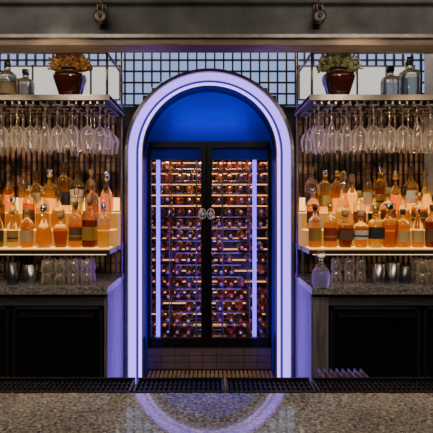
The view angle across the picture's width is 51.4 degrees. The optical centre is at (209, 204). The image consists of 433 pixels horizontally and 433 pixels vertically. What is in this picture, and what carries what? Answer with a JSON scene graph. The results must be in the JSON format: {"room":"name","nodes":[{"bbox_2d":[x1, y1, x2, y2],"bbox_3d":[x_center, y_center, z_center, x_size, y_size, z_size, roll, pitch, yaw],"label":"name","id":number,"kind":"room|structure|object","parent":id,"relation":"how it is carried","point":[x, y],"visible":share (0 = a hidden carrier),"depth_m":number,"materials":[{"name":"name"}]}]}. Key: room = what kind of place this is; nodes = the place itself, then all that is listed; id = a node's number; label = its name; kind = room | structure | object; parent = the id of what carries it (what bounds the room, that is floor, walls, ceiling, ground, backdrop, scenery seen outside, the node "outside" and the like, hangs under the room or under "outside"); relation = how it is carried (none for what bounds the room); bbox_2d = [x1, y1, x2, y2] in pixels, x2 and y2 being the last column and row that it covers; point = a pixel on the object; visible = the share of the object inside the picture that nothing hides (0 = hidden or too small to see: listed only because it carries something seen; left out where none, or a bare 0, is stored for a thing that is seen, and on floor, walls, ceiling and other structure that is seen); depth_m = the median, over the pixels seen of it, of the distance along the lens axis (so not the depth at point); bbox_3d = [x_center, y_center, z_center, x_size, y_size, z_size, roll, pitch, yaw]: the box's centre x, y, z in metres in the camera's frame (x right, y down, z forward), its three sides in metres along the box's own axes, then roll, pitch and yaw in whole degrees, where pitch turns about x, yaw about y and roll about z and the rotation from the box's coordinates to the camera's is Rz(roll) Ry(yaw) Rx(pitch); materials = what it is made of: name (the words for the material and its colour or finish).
{"room":"bar","nodes":[
{"label":"bar","id":0,"kind":"room"},
{"bbox_2d":[0,82,423,272],"bbox_3d":[0.000,0.014,3.690,5.200,3.100,0.100,0,0,0],"label":"wall","id":1,"kind":"structure","parent":0,"point":[288,111],"depth_m":3.64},
{"bbox_2d":[0,115,120,272],"bbox_3d":[-1.600,-0.120,3.594,1.800,1.312,0.057,0,0,0],"label":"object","id":2,"kind":"object","parent":1,"relation":"attached to","point":[100,163],"visible":0.19,"depth_m":3.60,"materials":[{"name":"black metal"}]},
{"bbox_2d":[125,68,293,381],"bbox_3d":[0.000,0.250,3.600,1.320,2.628,0.200,0,0,0],"label":"archway","id":3,"kind":"object","parent":1,"relation":"attached to","point":[175,88],"visible":0.98,"depth_m":3.54,"materials":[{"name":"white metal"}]},
{"bbox_2d":[146,92,272,376],"bbox_3d":[0.000,0.300,3.780,1.120,2.528,0.160,0,0,0],"label":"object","id":4,"kind":"structure","parent":1,"relation":"attached to","point":[204,116],"depth_m":3.85,"materials":[{"name":"blue paint"}]},
{"bbox_2d":[147,142,271,347],"bbox_3d":[0.000,0.333,3.812,1.070,1.736,0.075,0,0,0],"label":"door","id":5,"kind":"structure","parent":1,"relation":"in","point":[206,340],"depth_m":3.80,"materials":[{"name":"black metal"}]},
{"bbox_2d":[0,53,423,105],"bbox_3d":[0.000,-1.041,3.619,4.968,0.490,0.038,0,0,0],"label":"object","id":6,"kind":"structure","parent":1,"relation":"in","point":[142,72],"depth_m":3.62,"materials":[{"name":"black"}]},
{"bbox_2d":[4,65,120,100],"bbox_3d":[-1.162,-0.966,3.570,0.924,0.280,0.040,0,0,0],"label":"light panel","id":7,"kind":"object","parent":6,"relation":"attached to","point":[42,77],"visible":0.33,"depth_m":3.56,"materials":[{"name":"white plastic"}]},
{"bbox_2d":[298,65,414,100],"bbox_3d":[1.162,-0.966,3.570,0.924,0.280,0.040,0,0,0],"label":"light panel","id":8,"kind":"object","parent":6,"relation":"attached to","point":[367,80],"visible":0.38,"depth_m":3.56,"materials":[{"name":"white plastic"}]},
{"bbox_2d":[298,115,423,272],"bbox_3d":[1.600,-0.120,3.594,1.800,1.312,0.057,0,0,0],"label":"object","id":9,"kind":"object","parent":1,"relation":"attached to","point":[351,163],"visible":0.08,"depth_m":3.60,"materials":[{"name":"black metal"}]},
{"bbox_2d":[0,0,432,52],"bbox_3d":[0.000,-1.245,2.740,5.200,0.582,0.160,0,0,0],"label":"ceiling beam","id":10,"kind":"structure","parent":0,"point":[26,26],"depth_m":2.72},
{"bbox_3d":[0.000,-1.586,1.350,5.400,0.100,7.100,0,0,0],"label":"ceiling","id":11,"kind":"structure","parent":0,"visible":0},
{"bbox_2d":[0,53,124,277],"bbox_3d":[-1.515,-0.500,3.085,1.770,2.072,0.510,0,0,0],"label":"hanging glass rack","id":12,"kind":"object","parent":11,"relation":"hanging from","point":[107,100],"visible":0.76,"depth_m":2.95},
{"bbox_2d":[0,60,16,94],"bbox_3d":[-1.345,-0.826,3.000,0.116,0.270,0.116,0,0,0],"label":"glass decanter","id":13,"kind":"object","parent":12,"relation":"in","point":[8,85],"visible":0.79,"depth_m":2.96,"materials":[{"name":"grey"}]},
{"bbox_2d":[16,69,34,94],"bbox_3d":[-1.225,-0.796,3.000,0.096,0.210,0.096,0,0,0],"label":"glass decanter","id":14,"kind":"object","parent":12,"relation":"in","point":[25,85],"visible":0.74,"depth_m":2.96,"materials":[{"name":"grey"}]},
{"bbox_2d":[0,104,118,156],"bbox_3d":[-1.465,-0.495,3.055,1.628,0.292,0.418,0,0,0],"label":"glasses","id":15,"kind":"object","parent":12,"relation":"hanging from","point":[17,142],"depth_m":3.02,"materials":[{"name":"clear glass"}]},
{"bbox_2d":[47,54,92,94],"bbox_3d":[-0.925,-0.865,2.990,0.296,0.348,0.208,0,0,0],"label":"flower vase","id":16,"kind":"object","parent":12,"relation":"in","point":[68,80],"visible":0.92,"depth_m":2.94,"materials":[{"name":"red ceramic"}]},
{"bbox_2d":[93,0,107,28],"bbox_3d":[-0.640,-1.171,2.667,0.079,0.210,0.105,0,0,0],"label":"bracket","id":17,"kind":"object","parent":11,"relation":"attached to","point":[100,16],"visible":1,"depth_m":2.63,"materials":[{"name":"grey metal"}]},
{"bbox_2d":[312,0,326,28],"bbox_3d":[0.645,-1.171,2.667,0.079,0.210,0.105,0,0,0],"label":"bracket","id":18,"kind":"object","parent":11,"relation":"attached to","point":[319,15],"visible":1,"depth_m":2.63,"materials":[{"name":"grey metal"}]},
{"bbox_2d":[294,53,432,277],"bbox_3d":[1.515,-0.500,3.085,1.770,2.072,0.510,0,0,0],"label":"hanging glass rack","id":19,"kind":"object","parent":11,"relation":"hanging from","point":[307,104],"visible":0.73,"depth_m":2.94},
{"bbox_2d":[316,54,362,94],"bbox_3d":[0.856,-0.865,2.990,0.313,0.347,0.208,0,0,0],"label":"flower vase","id":20,"kind":"object","parent":19,"relation":"in","point":[338,79],"visible":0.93,"depth_m":2.94,"materials":[{"name":"red ceramic"}]},
{"bbox_2d":[301,104,432,154],"bbox_3d":[1.464,-0.495,3.055,1.620,0.291,0.418,0,0,0],"label":"glasses","id":21,"kind":"object","parent":19,"relation":"hanging from","point":[421,138],"depth_m":3.02,"materials":[{"name":"clear glass"}]},
{"bbox_2d":[380,66,400,94],"bbox_3d":[1.205,-0.806,3.000,0.108,0.230,0.108,0,0,0],"label":"glass decanter","id":22,"kind":"object","parent":19,"relation":"in","point":[390,84],"visible":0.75,"depth_m":2.95,"materials":[{"name":"blue"}]},
{"bbox_2d":[398,57,419,94],"bbox_3d":[1.330,-0.836,3.000,0.116,0.290,0.116,0,0,0],"label":"glass decanter","id":23,"kind":"object","parent":19,"relation":"in","point":[410,77],"visible":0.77,"depth_m":2.95,"materials":[{"name":"blue"}]},
{"bbox_3d":[0.000,1.614,1.350,5.400,0.100,7.100,0,0,0],"label":"floor","id":24,"kind":"structure","parent":0,"visible":0},
{"bbox_2d":[0,273,124,376],"bbox_3d":[-1.607,1.050,3.235,1.886,1.028,0.630,0,0,0],"label":"bar cabinet","id":25,"kind":"object","parent":24,"relation":"on","point":[47,329],"visible":0.73,"depth_m":2.98,"materials":[{"name":"stone"}]},
{"bbox_2d":[5,261,19,284],"bbox_3d":[-1.335,0.461,3.050,0.089,0.150,0.089,0,0,0],"label":"tin","id":26,"kind":"object","parent":25,"relation":"on","point":[12,267],"visible":1,"depth_m":3.02,"materials":[{"name":"grey metal"}]},
{"bbox_2d":[24,263,37,283],"bbox_3d":[-1.225,0.471,3.080,0.089,0.130,0.089,0,0,0],"label":"tin","id":27,"kind":"object","parent":25,"relation":"on","point":[30,270],"visible":1,"depth_m":3.05,"materials":[{"name":"silver metal"}]},
{"bbox_2d":[0,198,123,275],"bbox_3d":[-1.532,0.240,3.250,1.735,0.592,0.500,0,0,0],"label":"shelf","id":28,"kind":"object","parent":25,"relation":"on","point":[115,231],"visible":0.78,"depth_m":3.15,"materials":[{"name":"grey metal"}]},
{"bbox_2d":[0,162,112,247],"bbox_3d":[-1.497,-0.017,3.224,1.636,0.611,0.420,0,0,0],"label":"liquor bottles","id":29,"kind":"object","parent":28,"relation":"on","point":[87,229],"visible":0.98,"depth_m":3.18,"materials":[{"name":"orange glass"}]},
{"bbox_2d":[41,258,95,283],"bbox_3d":[-0.965,0.454,3.085,0.345,0.164,0.165,0,0,0],"label":"tumblers","id":30,"kind":"object","parent":25,"relation":"on","point":[88,274],"visible":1,"depth_m":3.07,"materials":[{"name":"clear glass"}]},
{"bbox_2d":[152,160,266,336],"bbox_3d":[0.000,0.464,4.250,1.320,2.200,0.740,0,0,0],"label":"rack","id":31,"kind":"object","parent":24,"relation":"on","point":[247,270],"visible":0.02,"depth_m":4.56,"materials":[{"name":"black wood"}]},
{"bbox_2d":[152,161,200,334],"label":"wine bottles","id":32,"kind":"object","parent":31,"relation":"in","point":[189,305],"depth_m":4.13,"materials":[{"name":"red glass"}]},
{"bbox_2d":[212,161,266,334],"label":"wine bottles","id":33,"kind":"object","parent":31,"relation":"in","point":[230,269],"depth_m":4.13,"materials":[{"name":"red glass"}]},
{"bbox_2d":[147,347,271,374],"bbox_3d":[0.000,1.383,3.831,1.048,0.362,0.098,0,0,0],"label":"step","id":34,"kind":"structure","parent":24,"relation":"on","point":[158,358],"depth_m":3.78,"materials":[{"name":"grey tile"}]},
{"bbox_2d":[147,370,272,392],"bbox_3d":[0.004,1.476,3.538,1.028,0.175,0.475,0,0,0],"label":"wooden duckboard","id":35,"kind":"object","parent":24,"relation":"on","point":[224,375],"visible":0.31,"depth_m":3.71,"materials":[{"name":"brown wood"}]},
{"bbox_2d":[0,393,432,432],"bbox_3d":[0.000,0.988,0.673,4.800,1.152,0.626,0,0,0],"label":"countertop","id":36,"kind":"structure","parent":24,"relation":"on","point":[19,412],"depth_m":0.89,"materials":[{"name":"stone"}]},
{"bbox_2d":[317,369,367,376],"bbox_3d":[0.610,1.164,1.925,0.220,0.800,0.350,0,0,0],"label":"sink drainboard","id":37,"kind":"object","parent":24,"relation":"on","point":[325,373],"visible":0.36,"depth_m":2.06,"materials":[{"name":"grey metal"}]},
{"bbox_2d":[294,273,432,380],"bbox_3d":[1.607,1.050,3.235,1.886,1.028,0.630,0,0,0],"label":"bar cabinet","id":38,"kind":"object","parent":24,"relation":"on","point":[386,330],"visible":0.7,"depth_m":2.98,"materials":[{"name":"wood"}]},
{"bbox_2d":[312,250,330,287],"bbox_3d":[0.735,0.418,2.960,0.120,0.235,0.120,0,0,0],"label":"decanter","id":39,"kind":"object","parent":38,"relation":"on","point":[321,277],"visible":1,"depth_m":2.92,"materials":[{"name":"white"}]},
{"bbox_2d":[331,258,366,282],"bbox_3d":[0.965,0.454,3.120,0.245,0.164,0.075,0,0,0],"label":"tumblers","id":40,"kind":"object","parent":38,"relation":"on","point":[354,266],"visible":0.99,"depth_m":3.14,"materials":[{"name":"clear glass"}]},
{"bbox_2d":[295,198,432,275],"bbox_3d":[1.532,0.240,3.250,1.735,0.592,0.500,0,0,0],"label":"shelf","id":41,"kind":"object","parent":38,"relation":"on","point":[303,243],"visible":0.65,"depth_m":3.02,"materials":[{"name":"grey metal"}]},
{"bbox_2d":[305,165,432,247],"bbox_3d":[1.500,-0.016,3.219,1.648,0.609,0.424,0,0,0],"label":"liquor bottles","id":42,"kind":"object","parent":41,"relation":"on","point":[391,230],"visible":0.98,"depth_m":3.17,"materials":[{"name":"orange glass"}]},
{"bbox_2d":[371,263,384,284],"bbox_3d":[1.145,0.466,3.050,0.089,0.140,0.089,0,0,0],"label":"tin","id":43,"kind":"object","parent":38,"relation":"on","point":[378,269],"visible":1,"depth_m":3.02,"materials":[{"name":"silver metal"}]},
{"bbox_2d":[386,262,399,284],"bbox_3d":[1.245,0.463,3.050,0.083,0.145,0.083,0,0,0],"label":"tin","id":44,"kind":"object","parent":38,"relation":"on","point":[392,267],"visible":1,"depth_m":3.02,"materials":[{"name":"silver metal"}]},
{"bbox_2d":[399,264,411,283],"bbox_3d":[1.345,0.476,3.100,0.089,0.120,0.089,0,0,0],"label":"tin","id":45,"kind":"object","parent":38,"relation":"on","point":[404,270],"visible":0.89,"depth_m":3.07,"materials":[{"name":"grey metal"}]},
{"bbox_2d":[411,258,432,283],"bbox_3d":[1.530,0.454,3.085,0.255,0.164,0.165,0,0,0],"label":"tumblers","id":46,"kind":"object","parent":38,"relation":"on","point":[420,262],"visible":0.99,"depth_m":3.07,"materials":[{"name":"clear glass"}]},
{"bbox_2d":[424,54,432,271],"bbox_3d":[1.825,-0.400,3.480,0.250,1.872,0.160,0,0,0],"label":"trim","id":47,"kind":"structure","parent":38,"relation":"on","point":[428,58],"depth_m":3.49,"materials":[{"name":"paint"}]},
{"bbox_3d":[0.000,1.014,1.024,4.700,1.101,0.072,0,0,0],"label":"shelf","id":48,"kind":"object","parent":24,"relation":"on","visible":0},
{"bbox_2d":[0,377,135,392],"bbox_3d":[-0.469,0.435,1.026,0.587,0.054,0.077,0,0,0],"label":"drip tray","id":49,"kind":"object","parent":48,"relation":"on","point":[7,384],"visible":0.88,"depth_m":1.03,"materials":[{"name":"black rubber"}]},
{"bbox_2d":[133,377,223,392],"bbox_3d":[-0.069,0.435,1.026,0.201,0.054,0.077,0,0,0],"label":"drip tray","id":50,"kind":"object","parent":48,"relation":"on","point":[143,384],"visible":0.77,"depth_m":1.03,"materials":[{"name":"black rubber"}]},
{"bbox_2d":[226,377,315,392],"bbox_3d":[0.137,0.435,1.026,0.197,0.054,0.077,0,0,0],"label":"drip tray","id":51,"kind":"object","parent":48,"relation":"on","point":[233,384],"visible":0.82,"depth_m":1.03,"materials":[{"name":"black rubber"}]},
{"bbox_2d":[311,377,432,392],"bbox_3d":[0.569,0.435,1.026,0.656,0.054,0.077,0,0,0],"label":"drip tray","id":52,"kind":"object","parent":48,"relation":"on","point":[321,384],"visible":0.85,"depth_m":1.03,"materials":[{"name":"black rubber"}]}
]}

